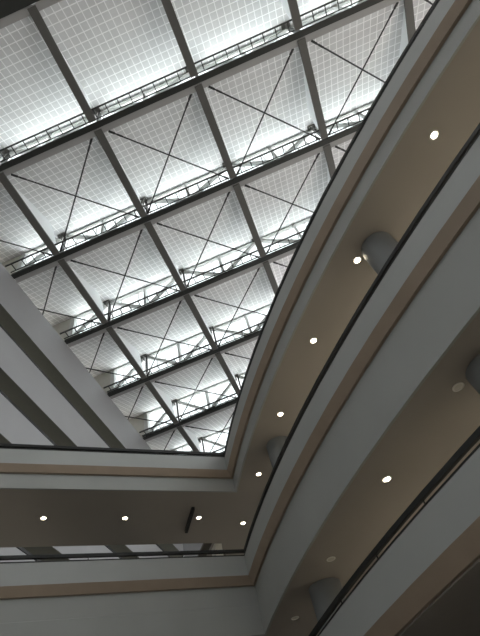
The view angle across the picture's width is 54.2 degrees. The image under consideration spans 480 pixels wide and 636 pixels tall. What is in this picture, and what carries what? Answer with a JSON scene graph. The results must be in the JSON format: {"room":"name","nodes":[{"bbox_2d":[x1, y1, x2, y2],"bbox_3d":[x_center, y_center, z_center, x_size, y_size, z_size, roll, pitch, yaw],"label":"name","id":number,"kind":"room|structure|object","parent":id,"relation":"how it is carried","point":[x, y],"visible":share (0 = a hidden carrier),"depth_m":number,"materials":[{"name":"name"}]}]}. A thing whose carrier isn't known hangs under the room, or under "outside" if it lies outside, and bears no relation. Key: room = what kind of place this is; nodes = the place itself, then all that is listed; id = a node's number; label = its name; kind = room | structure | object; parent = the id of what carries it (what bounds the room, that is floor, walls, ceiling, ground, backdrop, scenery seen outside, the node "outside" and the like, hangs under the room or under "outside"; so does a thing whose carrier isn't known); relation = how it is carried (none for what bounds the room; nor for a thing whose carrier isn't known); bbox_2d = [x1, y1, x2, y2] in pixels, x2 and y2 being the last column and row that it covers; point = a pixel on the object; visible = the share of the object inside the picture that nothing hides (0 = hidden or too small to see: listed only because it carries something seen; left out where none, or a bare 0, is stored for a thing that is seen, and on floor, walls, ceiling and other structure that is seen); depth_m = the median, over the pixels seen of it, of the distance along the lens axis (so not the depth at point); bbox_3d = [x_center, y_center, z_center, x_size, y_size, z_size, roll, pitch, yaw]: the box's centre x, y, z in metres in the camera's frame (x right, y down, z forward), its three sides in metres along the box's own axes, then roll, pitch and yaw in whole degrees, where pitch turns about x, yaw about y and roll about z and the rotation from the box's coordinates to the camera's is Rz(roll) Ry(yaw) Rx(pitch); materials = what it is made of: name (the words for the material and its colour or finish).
{"room":"shopping mall","nodes":[
{"label":"shopping mall","id":0,"kind":"room"},
{"bbox_2d":[1,254,22,274],"bbox_3d":[-18.663,-3.199,35.539,4.542,3.330,0.120,-22,-53,3],"label":"wall","id":1,"kind":"structure","parent":0,"point":[10,268],"depth_m":35.80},
{"bbox_2d":[11,102,372,282],"bbox_3d":[-1.289,-10.311,34.532,33.791,3.350,1.001,-22,-53,3],"label":"roof truss","id":2,"kind":"object","parent":1,"relation":"on","point":[288,159],"visible":0.67,"depth_m":33.79,"materials":[{"name":"grey metal"}]},
{"bbox_2d":[42,266,56,313],"bbox_3d":[-14.607,-1.702,35.630,0.140,0.130,5.418,15,-60,-23],"label":"rod","id":3,"kind":"object","parent":2,"relation":"attached to","point":[55,268],"visible":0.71,"depth_m":35.24,"materials":[{"name":"grey metal"}]},
{"bbox_2d":[66,204,144,249],"bbox_3d":[-10.085,-6.624,35.205,6.514,3.120,0.102,-22,-53,3],"label":"window","id":4,"kind":"structure","parent":2,"relation":"attached to","point":[144,204],"depth_m":35.92,"materials":[{"name":"grey"}]},
{"bbox_2d":[70,260,179,291],"bbox_3d":[-8.604,-3.188,35.873,8.493,0.130,0.140,15,-60,-23],"label":"rod","id":5,"kind":"object","parent":2,"relation":"attached to","point":[70,260],"visible":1,"depth_m":35.71,"materials":[{"name":"grey metal"}]},
{"bbox_2d":[144,221,185,290],"bbox_3d":[-5.813,-5.218,36.529,0.500,2.479,6.363,-22,-53,3],"label":"rib","id":6,"kind":"object","parent":2,"relation":"attached to","point":[169,261],"visible":1,"depth_m":35.59,"materials":[{"name":"metal"}]},
{"bbox_2d":[149,174,220,213],"bbox_3d":[-3.716,-9.259,34.820,6.514,3.120,0.102,-22,-53,3],"label":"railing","id":7,"kind":"structure","parent":2,"relation":"attached to","point":[213,174],"depth_m":35.86,"materials":[{"name":"grey"}]},
{"bbox_2d":[5,107,369,272],"bbox_3d":[-1.211,-9.955,32.930,33.741,0.120,0.660,-22,-53,3],"label":"catwalk","id":8,"kind":"object","parent":2,"relation":"attached to","point":[362,111],"visible":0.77,"depth_m":33.02,"materials":[{"name":"grey metal"}]},
{"bbox_2d":[59,138,92,250],"bbox_3d":[-11.197,-8.135,31.806,0.140,0.130,8.493,15,-60,-23],"label":"rod","id":9,"kind":"object","parent":8,"relation":"attached to","point":[91,139],"visible":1,"depth_m":31.52,"materials":[{"name":"grey metal"}]},
{"bbox_2d":[147,94,191,213],"bbox_3d":[-4.828,-10.770,31.421,0.140,0.130,8.493,15,-60,-23],"label":"rod","id":10,"kind":"object","parent":8,"relation":"attached to","point":[190,95],"visible":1,"depth_m":31.13,"materials":[{"name":"grey metal"}]},
{"bbox_2d":[236,49,293,174],"bbox_3d":[1.541,-13.405,31.037,0.140,0.130,8.493,15,-60,-23],"label":"rod","id":11,"kind":"object","parent":8,"relation":"attached to","point":[292,50],"visible":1,"depth_m":30.76,"materials":[{"name":"grey metal"}]},
{"bbox_2d":[328,2,398,135],"bbox_3d":[7.910,-16.040,30.652,0.140,0.130,8.493,15,-60,-23],"label":"rod","id":12,"kind":"object","parent":8,"relation":"attached to","point":[396,4],"visible":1,"depth_m":30.39,"materials":[{"name":"grey metal"}]},
{"bbox_2d":[157,222,259,257],"bbox_3d":[-2.236,-5.822,35.488,8.493,0.130,0.140,15,-60,-23],"label":"rod","id":13,"kind":"object","parent":2,"relation":"attached to","point":[160,224],"visible":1,"depth_m":35.17,"materials":[{"name":"grey metal"}]},
{"bbox_2d":[233,183,265,257],"bbox_3d":[0.555,-7.853,36.144,0.500,2.479,6.363,-22,-53,3],"label":"rib","id":14,"kind":"object","parent":2,"relation":"attached to","point":[237,188],"visible":1,"depth_m":34.98,"materials":[{"name":"metal"}]},
{"bbox_2d":[245,184,312,212],"bbox_3d":[4.133,-8.457,35.103,8.493,0.130,0.140,15,-60,-23],"label":"rod","id":15,"kind":"object","parent":2,"relation":"attached to","point":[248,186],"visible":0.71,"depth_m":34.40,"materials":[{"name":"grey metal"}]},
{"bbox_2d":[241,134,319,171],"bbox_3d":[2.652,-11.894,34.435,6.514,3.120,0.102,-22,-53,3],"label":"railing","id":16,"kind":"structure","parent":2,"relation":"attached to","point":[312,134],"depth_m":35.50,"materials":[{"name":"grey"}]},
{"bbox_2d":[323,144,335,182],"bbox_3d":[6.924,-10.488,35.759,0.500,2.479,6.363,-22,-53,3],"label":"rib","id":17,"kind":"object","parent":2,"relation":"attached to","point":[331,168],"visible":0.34,"depth_m":33.59,"materials":[{"name":"metal"}]},
{"bbox_2d":[328,106,370,133],"bbox_3d":[9.021,-14.529,34.050,6.514,3.120,0.102,-22,-53,3],"label":"window","id":18,"kind":"structure","parent":2,"relation":"attached to","point":[370,106],"depth_m":35.16,"materials":[{"name":"grey"}]},
{"bbox_2d":[52,318,71,340],"bbox_3d":[-16.343,1.802,39.693,4.542,3.330,0.120,-22,-53,3],"label":"wall","id":19,"kind":"structure","parent":0,"point":[63,326],"depth_m":40.14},
{"bbox_2d":[64,217,310,346],"bbox_3d":[-2.153,-3.992,38.878,26.888,3.350,1.000,-22,-53,3],"label":"roof truss","id":20,"kind":"object","parent":19,"relation":"on","point":[232,273],"visible":0.54,"depth_m":38.12,"materials":[{"name":"grey metal"}]},
{"bbox_2d":[75,305,108,331],"bbox_3d":[-12.542,0.354,39.647,3.063,3.120,0.101,-22,-53,3],"label":"window","id":21,"kind":"structure","parent":20,"relation":"attached to","point":[84,316],"depth_m":40.56,"materials":[{"name":"grey"}]},
{"bbox_2d":[89,333,104,372],"bbox_3d":[-12.287,3.300,39.783,0.140,0.130,5.418,15,-60,-23],"label":"rod","id":22,"kind":"object","parent":20,"relation":"attached to","point":[103,333],"visible":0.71,"depth_m":39.42,"materials":[{"name":"grey metal"}]},
{"bbox_2d":[106,326,146,378],"bbox_3d":[-9.862,2.418,41.068,0.500,2.479,6.363,-22,-53,3],"label":"rib","id":23,"kind":"object","parent":20,"relation":"attached to","point":[131,353],"visible":1,"depth_m":40.61,"materials":[{"name":"metal"}]},
{"bbox_2d":[85,367,140,379],"bbox_3d":[-11.458,4.774,40.929,5.809,0.130,0.140,15,-60,-23],"label":"rod","id":24,"kind":"object","parent":23,"relation":"attached to","point":[85,367],"visible":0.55,"depth_m":41.04,"materials":[{"name":"grey metal"}]},
{"bbox_2d":[112,276,182,319],"bbox_3d":[-7.765,-1.622,39.358,6.514,3.120,0.102,-22,-53,3],"label":"window","id":25,"kind":"structure","parent":20,"relation":"attached to","point":[181,276],"depth_m":40.40,"materials":[{"name":"grey"}]},
{"bbox_2d":[117,327,211,350],"bbox_3d":[-6.284,1.814,40.026,8.493,0.130,0.140,15,-60,-23],"label":"rod","id":26,"kind":"object","parent":20,"relation":"attached to","point":[117,327],"visible":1,"depth_m":39.86,"materials":[{"name":"grey metal"}]},
{"bbox_2d":[60,230,303,338],"bbox_3d":[-2.075,-3.636,37.276,26.838,0.120,0.660,-22,-53,3],"label":"catwalk","id":27,"kind":"object","parent":20,"relation":"attached to","point":[203,273],"visible":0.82,"depth_m":37.38,"materials":[{"name":"grey metal"}]},
{"bbox_2d":[108,229,142,320],"bbox_3d":[-8.876,-3.134,35.960,0.140,0.130,8.493,15,-60,-23],"label":"rod","id":28,"kind":"object","parent":27,"relation":"attached to","point":[142,229],"visible":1,"depth_m":35.72,"materials":[{"name":"grey metal"}]},
{"bbox_2d":[186,192,229,287],"bbox_3d":[-2.507,-5.769,35.575,0.140,0.130,8.493,15,-60,-23],"label":"rod","id":29,"kind":"object","parent":27,"relation":"attached to","point":[228,193],"visible":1,"depth_m":35.36,"materials":[{"name":"grey metal"}]},
{"bbox_2d":[266,153,319,253],"bbox_3d":[3.861,-8.404,35.190,0.140,0.130,8.493,15,-60,-23],"label":"rod","id":30,"kind":"object","parent":27,"relation":"attached to","point":[318,153],"visible":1,"depth_m":34.92,"materials":[{"name":"grey metal"}]},
{"bbox_2d":[183,294,217,349],"bbox_3d":[-3.493,-0.216,40.683,0.500,2.479,6.363,-22,-53,3],"label":"rib","id":31,"kind":"object","parent":20,"relation":"attached to","point":[200,319],"visible":1,"depth_m":39.76,"materials":[{"name":"metal"}]},
{"bbox_2d":[186,246,252,287],"bbox_3d":[-1.396,-4.257,38.973,6.514,3.120,0.102,-22,-53,3],"label":"window","id":32,"kind":"structure","parent":20,"relation":"attached to","point":[247,246],"depth_m":40.04,"materials":[{"name":"grey"}]},
{"bbox_2d":[194,295,266,315],"bbox_3d":[0.085,-0.821,39.642,8.493,0.130,0.140,15,-60,-23],"label":"rod","id":33,"kind":"object","parent":20,"relation":"attached to","point":[194,295],"visible":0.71,"depth_m":39.14,"materials":[{"name":"grey metal"}]},
{"bbox_2d":[263,261,277,293],"bbox_3d":[2.876,-2.851,40.298,0.500,2.479,6.363,-22,-53,3],"label":"rib","id":34,"kind":"object","parent":20,"relation":"attached to","point":[266,264],"visible":0.56,"depth_m":38.27,"materials":[{"name":"metal"}]},
{"bbox_2d":[264,221,308,254],"bbox_3d":[4.973,-6.892,38.589,6.514,3.120,0.102,-22,-53,3],"label":"window","id":35,"kind":"structure","parent":20,"relation":"attached to","point":[306,221],"depth_m":39.73,"materials":[{"name":"grey"}]},
{"bbox_2d":[0,263,183,561],"bbox_3d":[-14.801,6.543,27.101,3.250,22.680,50.737,-22,-53,3],"label":"wall","id":36,"kind":"structure","parent":0,"point":[24,322],"depth_m":33.32,"materials":[{"name":"paint"}]},
{"bbox_2d":[16,547,40,560],"bbox_3d":[-12.221,9.582,22.000,0.207,0.259,50.738,-22,-53,3],"label":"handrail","id":37,"kind":"object","parent":36,"relation":"on","point":[22,549],"visible":0.13,"depth_m":24.05,"materials":[{"name":"black metal"}]},
{"bbox_2d":[0,0,61,28],"bbox_3d":[-12.370,-17.835,26.480,19.984,3.350,1.430,-22,-53,3],"label":"roof truss","id":38,"kind":"object","parent":36,"relation":"on","point":[7,7],"visible":0.97,"depth_m":25.38,"materials":[{"name":"grey metal"}]},
{"bbox_2d":[161,0,197,77],"bbox_3d":[-4.085,-17.856,27.837,0.500,2.479,6.363,-22,-53,3],"label":"rib","id":39,"kind":"object","parent":38,"relation":"attached to","point":[167,5],"visible":1,"depth_m":27.44,"materials":[{"name":"metal"}]},
{"bbox_2d":[0,324,110,447],"bbox_3d":[-14.542,2.544,31.772,0.207,0.259,50.738,-22,-53,3],"label":"handrail","id":40,"kind":"object","parent":36,"relation":"on","point":[7,333],"visible":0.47,"depth_m":33.59,"materials":[{"name":"black metal"}]},
{"bbox_2d":[0,390,169,556],"bbox_3d":[-13.666,5.199,28.085,0.207,0.259,50.738,-22,-53,3],"label":"handrail","id":41,"kind":"object","parent":36,"relation":"on","point":[1,392],"visible":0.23,"depth_m":29.08,"materials":[{"name":"black metal"}]},
{"bbox_2d":[0,0,400,175],"bbox_3d":[-3.609,-15.313,30.378,33.791,3.350,1.001,-22,-53,3],"label":"roof truss","id":42,"kind":"object","parent":36,"relation":"on","point":[334,21],"visible":0.77,"depth_m":29.33,"materials":[{"name":"grey metal"}]},
{"bbox_2d":[10,124,87,159],"bbox_3d":[-12.405,-11.626,31.051,6.514,3.120,0.102,-22,-53,3],"label":"window","id":43,"kind":"structure","parent":42,"relation":"attached to","point":[86,124],"depth_m":32.17,"materials":[{"name":"grey"}]},
{"bbox_2d":[11,173,139,217],"bbox_3d":[-10.925,-8.189,31.719,8.493,0.130,0.140,15,-60,-23],"label":"rod","id":44,"kind":"object","parent":42,"relation":"attached to","point":[14,175],"visible":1,"depth_m":31.54,"materials":[{"name":"grey metal"}]},
{"bbox_2d":[103,76,191,117],"bbox_3d":[-6.037,-14.260,30.666,6.514,3.120,0.102,-22,-53,3],"label":"window","id":45,"kind":"structure","parent":42,"relation":"attached to","point":[189,76],"depth_m":31.80,"materials":[{"name":"grey"}]},
{"bbox_2d":[108,130,228,179],"bbox_3d":[-4.556,-10.824,31.334,8.493,0.130,0.140,15,-60,-23],"label":"rod","id":46,"kind":"object","parent":42,"relation":"attached to","point":[109,131],"visible":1,"depth_m":31.10,"materials":[{"name":"grey metal"}]},
{"bbox_2d":[0,0,362,162],"bbox_3d":[-3.531,-14.957,28.777,33.741,0.120,0.660,-22,-53,3],"label":"catwalk","id":47,"kind":"object","parent":42,"relation":"attached to","point":[332,1],"visible":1,"depth_m":28.76,"materials":[{"name":"grey metal"}]},
{"bbox_2d":[195,83,236,178],"bbox_3d":[-1.765,-12.854,31.991,0.500,2.479,6.363,-22,-53,3],"label":"rib","id":48,"kind":"object","parent":42,"relation":"attached to","point":[199,88],"visible":1,"depth_m":30.81,"materials":[{"name":"metal"}]},
{"bbox_2d":[198,33,289,75],"bbox_3d":[0.332,-16.895,30.281,6.514,3.120,0.102,-22,-53,3],"label":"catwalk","id":49,"kind":"structure","parent":42,"relation":"attached to","point":[285,33],"depth_m":31.39,"materials":[{"name":"grey"}]},
{"bbox_2d":[208,85,320,139],"bbox_3d":[1.813,-13.459,30.949,8.493,0.130,0.140,15,-60,-23],"label":"rod","id":50,"kind":"object","parent":42,"relation":"attached to","point":[209,86],"visible":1,"depth_m":30.73,"materials":[{"name":"grey metal"}]},
{"bbox_2d":[297,37,327,139],"bbox_3d":[4.604,-15.489,31.606,0.500,2.479,6.363,-22,-53,3],"label":"rib","id":51,"kind":"object","parent":42,"relation":"attached to","point":[314,107],"visible":1,"depth_m":30.90,"materials":[{"name":"metal"}]},
{"bbox_2d":[311,40,384,82],"bbox_3d":[8.182,-16.094,30.565,8.493,0.130,0.140,15,-60,-23],"label":"rod","id":52,"kind":"object","parent":42,"relation":"attached to","point":[312,41],"visible":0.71,"depth_m":29.92,"materials":[{"name":"grey metal"}]},
{"bbox_2d":[173,427,229,454],"bbox_3d":[-1.561,13.647,51.724,13.081,3.350,1.000,-22,-53,3],"label":"roof truss","id":53,"kind":"object","parent":36,"relation":"on","point":[204,439],"visible":0.25,"depth_m":52.70,"materials":[{"name":"grey metal"}]},
{"bbox_3d":[-1.483,14.003,50.122,13.031,0.120,0.659,-22,-53,3],"label":"catwalk","id":54,"kind":"object","parent":53,"relation":"attached to","visible":0},
{"bbox_2d":[210,412,233,451],"bbox_3d":[-1.916,11.871,48.421,0.140,0.130,8.493,15,-60,-23],"label":"rod","id":55,"kind":"object","parent":54,"relation":"attached to","point":[233,412],"visible":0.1,"depth_m":48.24,"materials":[{"name":"grey metal"}]},
{"bbox_2d":[94,370,111,393],"bbox_3d":[-14.023,6.804,43.847,4.542,3.330,0.120,-22,-53,3],"label":"wall","id":56,"kind":"structure","parent":0,"point":[103,380],"depth_m":44.22,"materials":[{"name":"paint"}]},
{"bbox_2d":[107,304,270,398],"bbox_3d":[-3.017,2.327,43.224,19.984,3.350,1.000,-22,-53,3],"label":"roof truss","id":57,"kind":"object","parent":56,"relation":"on","point":[253,336],"visible":0.77,"depth_m":42.41,"materials":[{"name":"grey metal"}]},
{"bbox_2d":[115,363,145,385],"bbox_3d":[-10.221,5.355,43.800,3.063,3.120,0.101,-22,-53,3],"label":"window","id":58,"kind":"structure","parent":57,"relation":"attached to","point":[145,363],"depth_m":44.30,"materials":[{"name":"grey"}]},
{"bbox_2d":[145,381,178,424],"bbox_3d":[-7.542,7.420,45.221,0.500,2.479,6.363,-22,-53,3],"label":"rib","id":59,"kind":"object","parent":57,"relation":"attached to","point":[163,399],"visible":1,"depth_m":44.77,"materials":[{"name":"metal"}]},
{"bbox_2d":[124,415,173,424],"bbox_3d":[-9.138,9.776,45.083,5.809,0.130,0.140,15,-60,-23],"label":"rod","id":60,"kind":"object","parent":59,"relation":"attached to","point":[124,415],"visible":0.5,"depth_m":45.17,"materials":[{"name":"grey metal"}]},
{"bbox_2d":[149,333,212,371],"bbox_3d":[-5.445,3.379,43.512,6.514,3.120,0.102,-22,-53,3],"label":"window","id":61,"kind":"structure","parent":57,"relation":"attached to","point":[211,333],"depth_m":44.24,"materials":[{"name":"grey"}]},
{"bbox_2d":[103,321,263,391],"bbox_3d":[-2.939,2.683,41.623,19.934,0.120,0.659,-22,-53,3],"label":"catwalk","id":62,"kind":"object","parent":57,"relation":"attached to","point":[258,324],"visible":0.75,"depth_m":41.68,"materials":[{"name":"grey metal"}]},
{"bbox_2d":[147,300,181,375],"bbox_3d":[-6.556,1.868,40.114,0.140,0.130,8.493,15,-60,-23],"label":"rod","id":63,"kind":"object","parent":62,"relation":"attached to","point":[181,300],"visible":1,"depth_m":39.81,"materials":[{"name":"grey metal"}]},
{"bbox_2d":[217,268,259,346],"bbox_3d":[-0.187,-0.767,39.729,0.140,0.130,8.493,15,-60,-23],"label":"rod","id":64,"kind":"object","parent":62,"relation":"attached to","point":[258,268],"visible":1,"depth_m":39.58,"materials":[{"name":"grey metal"}]},
{"bbox_2d":[155,381,237,398],"bbox_3d":[-3.964,6.816,44.180,8.493,0.130,0.140,15,-60,-23],"label":"rod","id":65,"kind":"object","parent":57,"relation":"attached to","point":[155,381],"visible":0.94,"depth_m":43.92,"materials":[{"name":"grey metal"}]},
{"bbox_2d":[215,352,239,395],"bbox_3d":[-1.173,4.785,44.836,0.500,2.479,6.363,-22,-53,3],"label":"rib","id":66,"kind":"object","parent":57,"relation":"attached to","point":[228,371],"visible":0.8,"depth_m":43.72,"materials":[{"name":"metal"}]},
{"bbox_2d":[216,307,269,346],"bbox_3d":[0.924,0.744,43.127,6.514,3.120,0.102,-22,-53,3],"label":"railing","id":67,"kind":"structure","parent":57,"relation":"attached to","point":[269,307],"depth_m":44.09,"materials":[{"name":"grey"}]},
{"bbox_2d":[128,413,144,437],"bbox_3d":[-11.702,11.806,48.001,4.542,3.330,0.120,-22,-53,3],"label":"wall","id":68,"kind":"structure","parent":0,"point":[138,424],"depth_m":48.33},
{"bbox_2d":[142,372,245,441],"bbox_3d":[-0.697,7.328,47.377,19.984,3.350,1.000,-22,-53,3],"label":"roof truss","id":69,"kind":"object","parent":68,"relation":"on","point":[232,403],"visible":0.57,"depth_m":46.73,"materials":[{"name":"grey metal"}]},
{"bbox_2d":[149,403,176,430],"bbox_3d":[-7.901,10.357,47.954,3.063,3.120,0.101,-22,-53,3],"label":"window","id":70,"kind":"structure","parent":69,"relation":"attached to","point":[175,403],"depth_m":48.41,"materials":[{"name":"grey"}]},
{"bbox_2d":[139,393,235,435],"bbox_3d":[-0.619,7.684,45.776,19.934,0.120,0.659,-22,-53,3],"label":"catwalk","id":71,"kind":"object","parent":69,"relation":"attached to","point":[219,400],"visible":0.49,"depth_m":46.00,"materials":[{"name":"grey metal"}]},
{"bbox_2d":[179,358,212,420],"bbox_3d":[-4.236,6.869,44.267,0.140,0.130,8.493,15,-60,-23],"label":"rod","id":72,"kind":"object","parent":71,"relation":"attached to","point":[211,358],"visible":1,"depth_m":43.99,"materials":[{"name":"grey metal"}]},
{"bbox_2d":[185,426,227,433],"bbox_3d":[-1.644,11.817,48.334,8.493,0.130,0.140,15,-60,-23],"label":"rod","id":73,"kind":"object","parent":69,"relation":"attached to","point":[185,426],"visible":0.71,"depth_m":47.48,"materials":[{"name":"grey metal"}]},
{"bbox_2d":[179,381,237,417],"bbox_3d":[-3.125,8.381,47.666,6.514,3.120,0.102,-22,-53,3],"label":"window","id":74,"kind":"structure","parent":69,"relation":"attached to","point":[228,381],"depth_m":48.23,"materials":[{"name":"grey"}]},
{"bbox_2d":[0,0,346,151],"bbox_3d":[-4.109,-18.004,28.459,27.612,3.250,6.454,-22,-53,3],"label":"skylight","id":75,"kind":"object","parent":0,"point":[114,48],"depth_m":29.22,"materials":[{"name":"glass"}]},
{"bbox_2d":[27,5,96,122],"bbox_3d":[-10.454,-15.221,28.222,0.500,2.479,6.363,-22,-53,3],"label":"rib","id":76,"kind":"object","parent":75,"relation":"attached to","point":[70,77],"visible":1,"depth_m":27.23,"materials":[{"name":"metal"}]},
{"bbox_2d":[281,0,302,30],"bbox_3d":[2.284,-20.491,27.452,0.500,2.479,6.363,-22,-53,3],"label":"rib","id":77,"kind":"object","parent":75,"relation":"attached to","point":[290,7],"visible":0.96,"depth_m":28.06,"materials":[{"name":"metal"}]},
{"bbox_2d":[68,253,293,376],"bbox_3d":[-3.517,-0.364,41.305,27.612,3.250,6.455,-22,-53,3],"label":"skylight","id":78,"kind":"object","parent":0,"point":[260,294],"depth_m":41.13,"materials":[{"name":"glass"}]},
{"bbox_2d":[110,340,256,419],"bbox_3d":[-4.382,5.955,45.651,20.709,3.250,6.455,-22,-53,3],"label":"skylight","id":79,"kind":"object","parent":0,"point":[190,377],"depth_m":45.53,"materials":[{"name":"glass"}]},
{"bbox_2d":[17,139,351,325],"bbox_3d":[-2.653,-6.683,36.959,34.515,3.250,6.455,-22,-53,3],"label":"skylight","id":80,"kind":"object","parent":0,"point":[231,229],"depth_m":36.72,"materials":[{"name":"glass"}]},
{"bbox_2d":[58,259,107,324],"bbox_3d":[-12.182,-2.583,36.914,0.500,2.479,6.363,-22,-53,3],"label":"rib","id":81,"kind":"object","parent":80,"relation":"attached to","point":[91,296],"visible":0.98,"depth_m":36.44,"materials":[{"name":"metal"}]},
{"bbox_2d":[38,308,101,324],"bbox_3d":[-13.778,-0.227,36.776,5.809,0.130,0.140,15,-60,-23],"label":"rod","id":82,"kind":"object","parent":81,"relation":"attached to","point":[38,308],"visible":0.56,"depth_m":36.92,"materials":[{"name":"grey metal"}]},
{"bbox_2d":[146,406,234,449],"bbox_3d":[-5.246,12.274,49.997,13.806,3.250,6.454,-22,-53,3],"label":"skylight","id":83,"kind":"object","parent":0,"point":[217,422],"depth_m":49.81,"materials":[{"name":"glass"}]},
{"bbox_2d":[177,426,200,455],"bbox_3d":[-5.221,12.422,49.375,0.500,2.479,6.363,-22,-53,3],"label":"rib","id":84,"kind":"object","parent":83,"relation":"attached to","point":[191,439],"visible":0.76,"depth_m":48.54,"materials":[{"name":"metal"}]},
{"bbox_2d":[183,543,202,556],"bbox_3d":[15.859,19.451,36.842,42.385,33.580,0.302,-22,-53,3],"label":"wall","id":85,"kind":"structure","parent":0,"point":[194,546],"depth_m":44.91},
{"bbox_2d":[0,0,434,262],"bbox_3d":[-1.789,-13.002,32.612,41.418,3.250,6.455,-22,-53,3],"label":"skylight","id":86,"kind":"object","parent":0,"point":[237,122],"depth_m":32.30,"materials":[{"name":"glass"}]},
{"bbox_2d":[0,172,59,255],"bbox_3d":[-14.502,-7.585,32.760,0.500,2.479,6.363,-22,-53,3],"label":"rib","id":87,"kind":"object","parent":86,"relation":"attached to","point":[39,222],"visible":1,"depth_m":32.30,"materials":[{"name":"metal"}]},
{"bbox_2d":[0,240,51,255],"bbox_3d":[-16.099,-5.229,32.622,5.809,0.130,0.140,15,-60,-23],"label":"rod","id":88,"kind":"object","parent":87,"relation":"attached to","point":[0,240],"visible":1,"depth_m":33.05,"materials":[{"name":"grey metal"}]},
{"bbox_2d":[94,129,146,217],"bbox_3d":[-8.134,-10.219,32.375,0.500,2.479,6.363,-22,-53,3],"label":"rib","id":89,"kind":"object","parent":86,"relation":"attached to","point":[129,186],"visible":1,"depth_m":31.41,"materials":[{"name":"metal"}]},
{"bbox_2d":[399,0,415,57],"bbox_3d":[10.973,-18.124,31.221,0.500,2.479,6.363,-22,-53,3],"label":"rib","id":90,"kind":"object","parent":86,"relation":"attached to","point":[408,23],"visible":0.26,"depth_m":29.57,"materials":[{"name":"metal"}]},
{"bbox_3d":[16.955,1.717,6.419,26.000,5.036,26.035,-18,-53,0],"label":"wall","id":91,"kind":"structure","parent":0,"visible":0},
{"bbox_2d":[320,447,479,635],"bbox_3d":[5.055,1.593,7.459,22.747,1.256,54.335,17,-60,-24],"label":"gallery balcony","id":92,"kind":"object","parent":91,"relation":"on","point":[427,582],"visible":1,"depth_m":9.58,"materials":[{"name":"grey paint"}]},
{"bbox_2d":[309,577,345,630],"bbox_3d":[3.142,9.938,14.632,1.120,3.037,1.120,-18,-53,0],"label":"column","id":93,"kind":"structure","parent":92,"relation":"on","point":[322,592],"depth_m":15.23,"materials":[{"name":"paint"}]},
{"bbox_2d":[309,426,479,635],"bbox_3d":[8.771,-0.592,7.745,46.703,0.299,12.462,-41,-56,16],"label":"handrail","id":94,"kind":"object","parent":92,"relation":"on","point":[474,438],"visible":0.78,"depth_m":10.16,"materials":[{"name":"black metal"}]},
{"bbox_2d":[465,354,479,394],"bbox_3d":[6.011,1.981,9.583,1.120,3.037,1.120,-18,-53,0],"label":"column","id":95,"kind":"structure","parent":92,"relation":"on","point":[472,374],"depth_m":10.48,"materials":[{"name":"paint"}]},
{"bbox_3d":[15.060,-4.029,14.397,26.000,4.031,26.035,-18,-53,0],"label":"wall","id":96,"kind":"structure","parent":0,"visible":0},
{"bbox_2d":[0,0,479,555],"bbox_3d":[3.209,-4.004,15.230,22.747,1.750,54.335,17,-60,-24],"label":"gallery balcony","id":97,"kind":"object","parent":96,"relation":"on","point":[393,165],"visible":0.73,"depth_m":18.11,"materials":[{"name":"grey paint"}]},
{"bbox_2d":[185,507,194,532],"bbox_3d":[-2.432,9.764,22.601,0.140,0.169,1.924,5,-56,-17],"label":"hanging sign","id":98,"kind":"object","parent":97,"relation":"attached to","point":[192,510],"visible":1,"depth_m":22.47,"materials":[{"name":"black"}]},
{"bbox_2d":[0,0,439,456],"bbox_3d":[6.879,-6.330,15.713,46.703,0.299,12.462,-41,-56,16],"label":"handrail","id":99,"kind":"object","parent":97,"relation":"on","point":[3,445],"visible":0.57,"depth_m":19.39,"materials":[{"name":"black metal"}]},
{"bbox_2d":[353,256,360,263],"bbox_3d":[3.948,-1.948,15.777,0.300,0.023,0.300,-18,-53,0],"label":"recessed light","id":100,"kind":"object","parent":97,"relation":"attached to","point":[357,259],"visible":1,"depth_m":15.77,"materials":[{"name":"white"}]},
{"bbox_2d":[429,130,438,139],"bbox_3d":[5.695,-5.361,13.734,0.300,0.023,0.300,-18,-53,0],"label":"recessed light","id":101,"kind":"object","parent":97,"relation":"attached to","point":[434,134],"visible":1,"depth_m":13.73,"materials":[{"name":"white"}]},
{"bbox_3d":[16.115,-0.831,9.957,26.000,3.036,26.035,-18,-53,0],"label":"wall","id":102,"kind":"structure","parent":0,"visible":0},
{"bbox_2d":[0,136,479,635],"bbox_3d":[4.257,-0.827,10.820,22.747,2.820,54.335,17,-60,-24],"label":"gallery balcony","id":103,"kind":"object","parent":102,"relation":"on","point":[386,404],"visible":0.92,"depth_m":13.58,"materials":[{"name":"grey paint"}]},
{"bbox_2d":[212,544,222,555],"bbox_3d":[-0.857,13.179,23.009,0.480,4.032,0.680,8,-57,-19],"label":"pier","id":104,"kind":"object","parent":103,"relation":"on","point":[215,546],"visible":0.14,"depth_m":24.29,"materials":[{"name":"white"}]},
{"bbox_2d":[0,123,479,563],"bbox_3d":[7.825,-3.461,11.729,46.703,0.299,12.462,-41,-56,16],"label":"handrail","id":105,"kind":"object","parent":103,"relation":"on","point":[471,140],"visible":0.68,"depth_m":14.88,"materials":[{"name":"black metal"}]},
{"bbox_2d":[266,436,286,467],"bbox_3d":[2.087,6.740,19.072,1.120,4.032,1.120,-18,-53,0],"label":"column","id":106,"kind":"structure","parent":103,"relation":"on","point":[274,446],"depth_m":20.04,"materials":[{"name":"paint"}]},
{"bbox_2d":[361,231,397,273],"bbox_3d":[4.956,-1.217,14.023,1.120,4.032,1.120,-18,-53,0],"label":"column","id":107,"kind":"structure","parent":103,"relation":"on","point":[377,247],"depth_m":14.82,"materials":[{"name":"paint"}]},
{"bbox_2d":[381,475,391,482],"bbox_3d":[3.987,4.378,12.725,0.300,0.023,0.300,-18,-53,0],"label":"recessed light","id":108,"kind":"object","parent":103,"relation":"attached to","point":[387,478],"visible":1,"depth_m":12.71,"materials":[{"name":"white"}]},
{"bbox_2d":[452,382,463,391],"bbox_3d":[5.133,1.625,11.014,0.300,0.023,0.300,-18,-53,0],"label":"recessed light","id":109,"kind":"object","parent":103,"relation":"attached to","point":[458,386],"visible":1,"depth_m":11.00,"materials":[{"name":"white"}]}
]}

